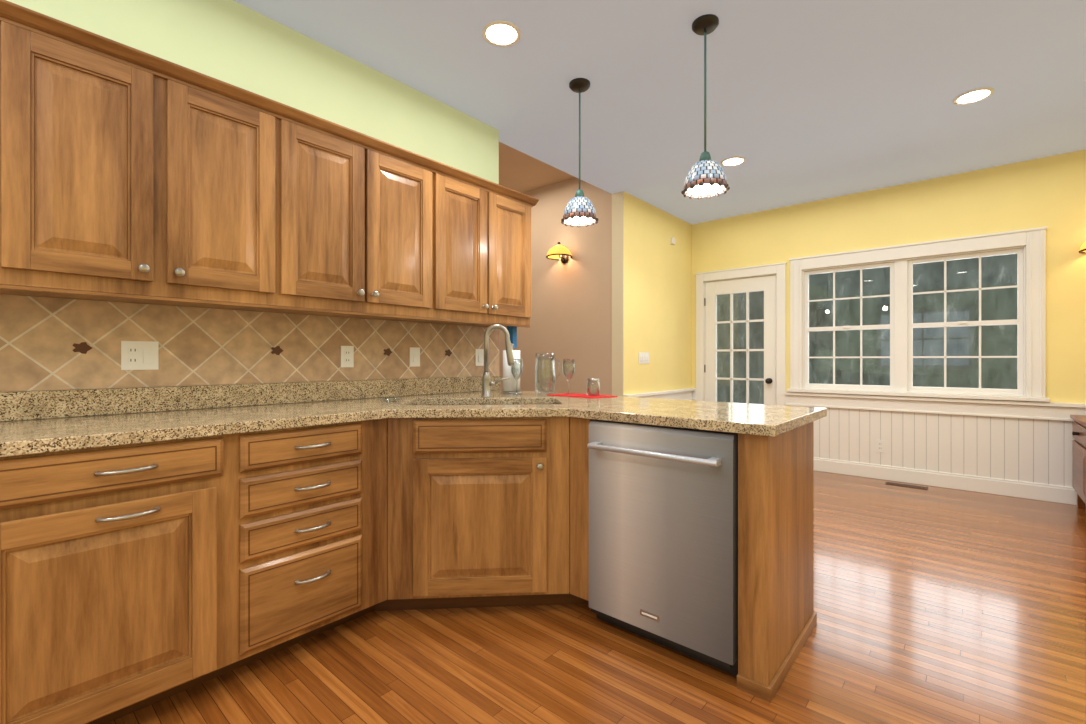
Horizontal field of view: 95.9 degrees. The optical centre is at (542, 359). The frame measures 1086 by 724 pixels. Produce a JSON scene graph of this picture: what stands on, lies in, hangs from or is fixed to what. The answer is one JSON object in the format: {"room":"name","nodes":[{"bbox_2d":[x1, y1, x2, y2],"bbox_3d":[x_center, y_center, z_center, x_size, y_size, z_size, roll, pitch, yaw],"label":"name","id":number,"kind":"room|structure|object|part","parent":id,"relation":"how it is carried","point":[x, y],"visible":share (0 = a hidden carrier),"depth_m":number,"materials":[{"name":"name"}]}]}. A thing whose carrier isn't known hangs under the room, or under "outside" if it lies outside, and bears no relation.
{"room":"kitchen","nodes":[
{"label":"kitchen","id":0,"kind":"room"},
{"bbox_2d":[3,0,498,435],"bbox_3d":[-2.133,-0.249,1.456,0.130,2.739,5.400,0,0,41],"label":"wall","id":1,"kind":"structure","parent":0,"point":[234,43],"depth_m":2.38,"materials":[{"name":"green paint"}]},
{"bbox_2d":[0,0,39,295],"bbox_3d":[-1.964,-0.638,1.282,0.347,0.826,0.847,0,0,41],"label":"upper cabinet","id":2,"kind":"object","parent":1,"relation":"attached to","point":[19,25],"depth_m":1.47,"materials":[{"name":"brown wood"}]},
{"bbox_2d":[36,13,299,312],"bbox_3d":[-1.476,-0.638,1.844,0.347,0.826,0.919,0,0,41],"label":"upper cabinet","id":3,"kind":"object","parent":1,"relation":"attached to","point":[128,174],"depth_m":1.74,"materials":[{"name":"brown wood"}]},
{"bbox_2d":[0,294,498,391],"bbox_3d":[-1.341,-0.058,2.258,0.010,0.333,3.148,0,0,41],"label":"tile backsplash","id":4,"kind":"structure","parent":1,"relation":"attached to","point":[46,343],"depth_m":2.13,"materials":[{"name":"brown tile"}]},
{"bbox_2d":[121,341,158,369],"bbox_3d":[-1.600,-0.018,1.947,0.011,0.114,0.116,0,0,41],"label":"outlet","id":5,"kind":"object","parent":4,"relation":"attached to","point":[139,355],"depth_m":1.95,"materials":[{"name":"white plastic"}]},
{"bbox_2d":[341,346,353,366],"bbox_3d":[-1.038,-0.018,2.597,0.008,0.114,0.070,0,0,41],"label":"outlet","id":6,"kind":"object","parent":4,"relation":"attached to","point":[347,352],"depth_m":2.60,"materials":[{"name":"white plastic"}]},
{"bbox_2d":[410,347,419,366],"bbox_3d":[-0.761,-0.018,2.913,0.011,0.114,0.070,0,0,41],"label":"outlet","id":7,"kind":"object","parent":4,"relation":"attached to","point":[414,351],"depth_m":2.91,"materials":[{"name":"white plastic"}]},
{"bbox_2d":[475,349,483,365],"bbox_3d":[-0.425,-0.018,3.299,0.011,0.114,0.070,0,0,41],"label":"light switch","id":8,"kind":"object","parent":4,"relation":"attached to","point":[479,353],"depth_m":3.29,"materials":[{"name":"white plastic"}]},
{"bbox_2d":[280,110,447,323],"bbox_3d":[-0.966,-0.638,2.430,0.347,0.826,0.923,0,0,41],"label":"upper cabinet","id":9,"kind":"object","parent":1,"relation":"attached to","point":[374,212],"depth_m":2.33,"materials":[{"name":"brown wood"}]},
{"bbox_2d":[440,166,535,327],"bbox_3d":[-0.478,-0.638,2.992,0.347,0.826,0.852,0,0,41],"label":"upper cabinet","id":10,"kind":"object","parent":1,"relation":"attached to","point":[489,223],"depth_m":2.91,"materials":[{"name":"brown wood"}]},
{"bbox_2d":[507,326,516,347],"bbox_3d":[-0.206,-0.011,3.246,0.070,0.440,0.070,0,0,41],"label":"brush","id":11,"kind":"object","parent":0,"point":[512,330],"visible":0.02,"depth_m":3.23,"materials":[{"name":"blue plastic"}]},
{"bbox_2d":[499,142,573,192],"bbox_3d":[-1.074,-1.960,5.213,3.198,0.120,1.920,0,0,41],"label":"ceiling","id":12,"kind":"structure","parent":0,"point":[521,172],"depth_m":4.96,"materials":[{"name":"beige paint"}]},
{"bbox_2d":[499,177,611,394],"bbox_3d":[-0.487,-0.390,5.889,3.198,3.019,0.130,0,0,41],"label":"wall","id":13,"kind":"structure","parent":0,"point":[571,308],"depth_m":5.12,"materials":[{"name":"beige paint"}]},
{"bbox_2d":[546,242,571,262],"bbox_3d":[0.167,-1.125,5.100,0.272,0.209,0.272,0,0,41],"label":"sconce","id":14,"kind":"object","parent":13,"relation":"attached to","point":[555,252],"visible":1,"depth_m":5.03,"materials":[{"name":"yellow glass"}]},
{"bbox_2d":[106,471,1085,723],"bbox_3d":[-0.882,1.170,2.476,7.080,0.100,8.840,0,0,41],"label":"floor","id":15,"kind":"structure","parent":0,"point":[936,605],"depth_m":1.86,"materials":[{"name":"brown wood"}]},
{"bbox_2d":[0,418,386,723],"bbox_3d":[-1.491,0.684,1.562,0.694,0.872,1.901,0,0,41],"label":"base cabinet","id":16,"kind":"object","parent":15,"relation":"on","point":[135,577],"depth_m":1.52,"materials":[{"name":"brown wood"}]},
{"bbox_2d":[373,417,584,610],"bbox_3d":[-0.307,0.684,2.564,1.165,0.872,1.162,0,0,41],"label":"base cabinet","id":17,"kind":"object","parent":15,"relation":"on","point":[478,512],"visible":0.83,"depth_m":2.12,"materials":[{"name":"brown wood"}]},
{"bbox_2d":[0,390,826,456],"bbox_3d":[-0.558,0.229,1.604,2.007,0.037,3.190,0,0,41],"label":"countertop","id":18,"kind":"structure","parent":17,"relation":"on","point":[25,437],"depth_m":1.89,"materials":[{"name":"beige stone"}]},
{"bbox_2d":[0,376,500,421],"bbox_3d":[-1.337,0.160,2.255,0.021,0.099,3.148,0,0,41],"label":"granite curb","id":19,"kind":"object","parent":18,"relation":"on","point":[24,405],"visible":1,"depth_m":2.10,"materials":[{"name":"beige stone"}]},
{"bbox_2d":[381,396,399,401],"bbox_3d":[-0.768,0.198,2.470,0.096,0.022,0.095,0,0,41],"label":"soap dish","id":20,"kind":"object","parent":18,"relation":"on","point":[384,399],"visible":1,"depth_m":2.45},
{"bbox_2d":[481,324,513,396],"bbox_3d":[-0.259,0.003,2.781,0.148,0.413,0.149,0,0,41],"label":"pull-down faucet","id":21,"kind":"object","parent":18,"relation":"on","point":[486,383],"visible":1,"depth_m":2.77,"materials":[{"name":"silver metal"}]},
{"bbox_2d":[501,343,521,393],"bbox_3d":[-0.200,0.052,3.108,0.130,0.315,0.130,0,0,41],"label":"paper towel roll","id":22,"kind":"object","parent":18,"relation":"on","point":[510,385],"visible":0.67,"depth_m":3.06,"materials":[{"name":"white paper"}]},
{"bbox_2d":[510,359,522,393],"bbox_3d":[-0.161,0.102,3.015,0.080,0.215,0.080,0,0,41],"label":"wine glass","id":23,"kind":"object","parent":18,"relation":"on","point":[520,372],"visible":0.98,"depth_m":3.00,"materials":[{"name":"clear glass"}]},
{"bbox_2d":[535,353,560,393],"bbox_3d":[0.036,0.084,3.017,0.188,0.250,0.132,0,0,41],"label":"glass pitcher","id":24,"kind":"object","parent":18,"relation":"on","point":[538,387],"visible":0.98,"depth_m":3.00,"materials":[{"name":"clear glass"}]},
{"bbox_2d":[547,393,617,397],"bbox_3d":[0.228,0.207,2.869,0.369,0.004,0.211,0,0,44],"label":"cloth","id":25,"kind":"object","parent":18,"relation":"on","point":[582,395],"visible":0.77,"depth_m":2.84,"materials":[{"name":"red fabric"}]},
{"bbox_2d":[562,359,574,393],"bbox_3d":[0.155,0.102,2.953,0.080,0.215,0.080,0,0,41],"label":"wine glass","id":26,"kind":"object","parent":25,"relation":"on","point":[569,378],"visible":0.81,"depth_m":2.94,"materials":[{"name":"clear glass"}]},
{"bbox_2d":[587,378,599,394],"bbox_3d":[0.291,0.158,2.834,0.076,0.102,0.076,0,0,41],"label":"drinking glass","id":27,"kind":"object","parent":25,"relation":"on","point":[596,380],"visible":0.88,"depth_m":2.82,"materials":[{"name":"clear glass"}]},
{"bbox_2d":[587,420,737,675],"bbox_3d":[0.604,0.689,2.082,0.604,0.862,0.676,0,0,41],"label":"dishwasher","id":28,"kind":"object","parent":15,"relation":"on","point":[663,535],"visible":0.83,"depth_m":1.83,"materials":[{"name":"silver metal"}]},
{"bbox_2d":[570,417,816,702],"bbox_3d":[0.636,0.684,2.117,0.842,0.872,0.641,0,0,41],"label":"peninsula end panel","id":29,"kind":"object","parent":15,"relation":"on","point":[777,618],"visible":0.42,"depth_m":1.72,"materials":[{"name":"brown wood"}]},
{"bbox_2d":[885,482,927,489],"bbox_3d":[3.232,1.117,4.359,0.300,0.004,0.100,0,0,41],"label":"floor vent","id":30,"kind":"object","parent":15,"relation":"in","point":[907,485],"visible":1,"depth_m":4.36,"materials":[{"name":"brown metal"}]},
{"bbox_2d":[1070,415,1085,508],"bbox_3d":[4.028,0.770,3.356,0.555,0.700,0.690,0,0,41],"label":"sideboard","id":31,"kind":"object","parent":15,"relation":"on","point":[1079,455],"visible":1,"depth_m":3.52,"materials":[{"name":"brown wood"}]},
{"bbox_2d":[612,191,691,395],"bbox_3d":[1.222,-0.249,5.316,0.130,2.739,1.531,0,0,41],"label":"wall","id":32,"kind":"structure","parent":0,"point":[651,290],"depth_m":5.08,"materials":[{"name":"yellow paint"}]},
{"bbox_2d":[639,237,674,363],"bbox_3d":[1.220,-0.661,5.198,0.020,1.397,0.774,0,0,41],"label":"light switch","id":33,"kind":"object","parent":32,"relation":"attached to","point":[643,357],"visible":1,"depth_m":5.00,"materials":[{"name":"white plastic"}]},
{"bbox_2d":[623,388,695,399],"bbox_3d":[1.294,0.728,5.253,0.060,0.785,1.532,0,0,41],"label":"trim","id":34,"kind":"structure","parent":32,"relation":"attached to","point":[690,393],"depth_m":5.40,"materials":[{"name":"white wood"}]},
{"bbox_2d":[233,0,1085,223],"bbox_3d":[0.326,-1.820,1.426,3.880,0.400,8.840,0,0,41],"label":"ceiling","id":35,"kind":"structure","parent":0,"point":[810,100],"depth_m":2.85,"materials":[{"name":"paint"}]},
{"bbox_2d":[482,20,520,46],"bbox_3d":[-0.205,-1.615,2.431,0.190,0.008,0.190,0,0,41],"label":"recessed light","id":36,"kind":"object","parent":35,"relation":"in","point":[500,33],"visible":1,"depth_m":2.42,"materials":[{"name":"white"}]},
{"bbox_2d":[561,78,598,226],"bbox_3d":[0.215,-1.211,2.874,0.224,0.816,0.219,0,0,41],"label":"pendant light","id":37,"kind":"object","parent":35,"relation":"hanging from","point":[579,211],"visible":1,"depth_m":2.84,"materials":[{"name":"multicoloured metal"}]},
{"bbox_2d":[681,14,729,199],"bbox_3d":[0.780,-1.211,2.356,0.224,0.816,0.219,0,0,41],"label":"pendant light","id":38,"kind":"object","parent":35,"relation":"hanging from","point":[706,177],"visible":1,"depth_m":2.33,"materials":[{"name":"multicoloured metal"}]},
{"bbox_2d":[721,156,745,166],"bbox_3d":[1.550,-1.615,3.993,0.190,0.008,0.190,0,0,41],"label":"recessed light","id":39,"kind":"object","parent":35,"relation":"in","point":[733,161],"visible":1,"depth_m":3.99,"materials":[{"name":"white"}]},
{"bbox_2d":[953,87,993,104],"bbox_3d":[2.639,-1.615,3.006,0.190,0.008,0.190,0,0,41],"label":"recessed light","id":40,"kind":"object","parent":35,"relation":"in","point":[973,96],"visible":1,"depth_m":3.00,"materials":[{"name":"white"}]},
{"bbox_2d":[692,149,1085,403],"bbox_3d":[3.183,-0.249,4.713,3.880,2.739,0.130,0,0,41],"label":"wall","id":41,"kind":"structure","parent":0,"point":[1049,192],"depth_m":4.26,"materials":[{"name":"yellow paint"}]},
{"bbox_2d":[704,275,775,404],"bbox_3d":[2.187,0.100,5.485,0.786,2.016,0.108,0,0,41],"label":"door","id":42,"kind":"structure","parent":41,"relation":"in","point":[765,284],"depth_m":5.47,"materials":[{"name":"white wood"}]},
{"bbox_3d":[2.159,0.095,5.479,0.751,1.640,0.064,0,0,41],"label":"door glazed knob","id":43,"kind":"part","parent":42,"relation":"part of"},
{"bbox_2d":[695,262,786,405],"bbox_3d":[2.223,0.048,5.522,0.996,2.145,0.148,0,0,41],"label":"door frame","id":44,"kind":"structure","parent":41,"relation":"attached to","point":[778,270],"depth_m":5.36,"materials":[{"name":"white wood"}]},
{"bbox_2d":[876,440,884,452],"bbox_3d":[3.175,0.810,4.612,0.070,0.114,0.008,0,0,41],"label":"outlet","id":45,"kind":"object","parent":41,"relation":"attached to","point":[880,445],"visible":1,"depth_m":4.61,"materials":[{"name":"white plastic"}]},
{"bbox_2d":[787,227,1049,401],"bbox_3d":[3.322,-0.364,4.545,1.910,1.388,0.180,0,0,41],"label":"window","id":46,"kind":"structure","parent":41,"relation":"in","point":[901,325],"depth_m":4.44,"materials":[{"name":"white wood"}]},
{"bbox_2d":[785,392,1085,505],"bbox_3d":[3.519,0.728,4.305,2.573,0.785,0.044,0,0,41],"label":"wainscoting","id":47,"kind":"structure","parent":41,"relation":"attached to","point":[1020,449],"depth_m":4.27,"materials":[{"name":"white wood"}]},
{"bbox_2d":[1079,241,1085,253],"bbox_3d":[4.172,-0.875,3.633,0.272,0.209,0.272,0,0,41],"label":"sconce","id":48,"kind":"object","parent":41,"relation":"attached to","point":[1082,250],"visible":1,"depth_m":3.69,"materials":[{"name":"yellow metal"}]},
{"label":"outside","id":49,"kind":"structure","parent":0,"visible":0},
{"bbox_2d":[717,254,1016,403],"bbox_3d":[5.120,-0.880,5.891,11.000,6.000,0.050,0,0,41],"label":"window glass","id":50,"kind":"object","parent":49,"point":[917,268],"depth_m":6.40,"materials":[{"name":"clear glass"}]}
]}

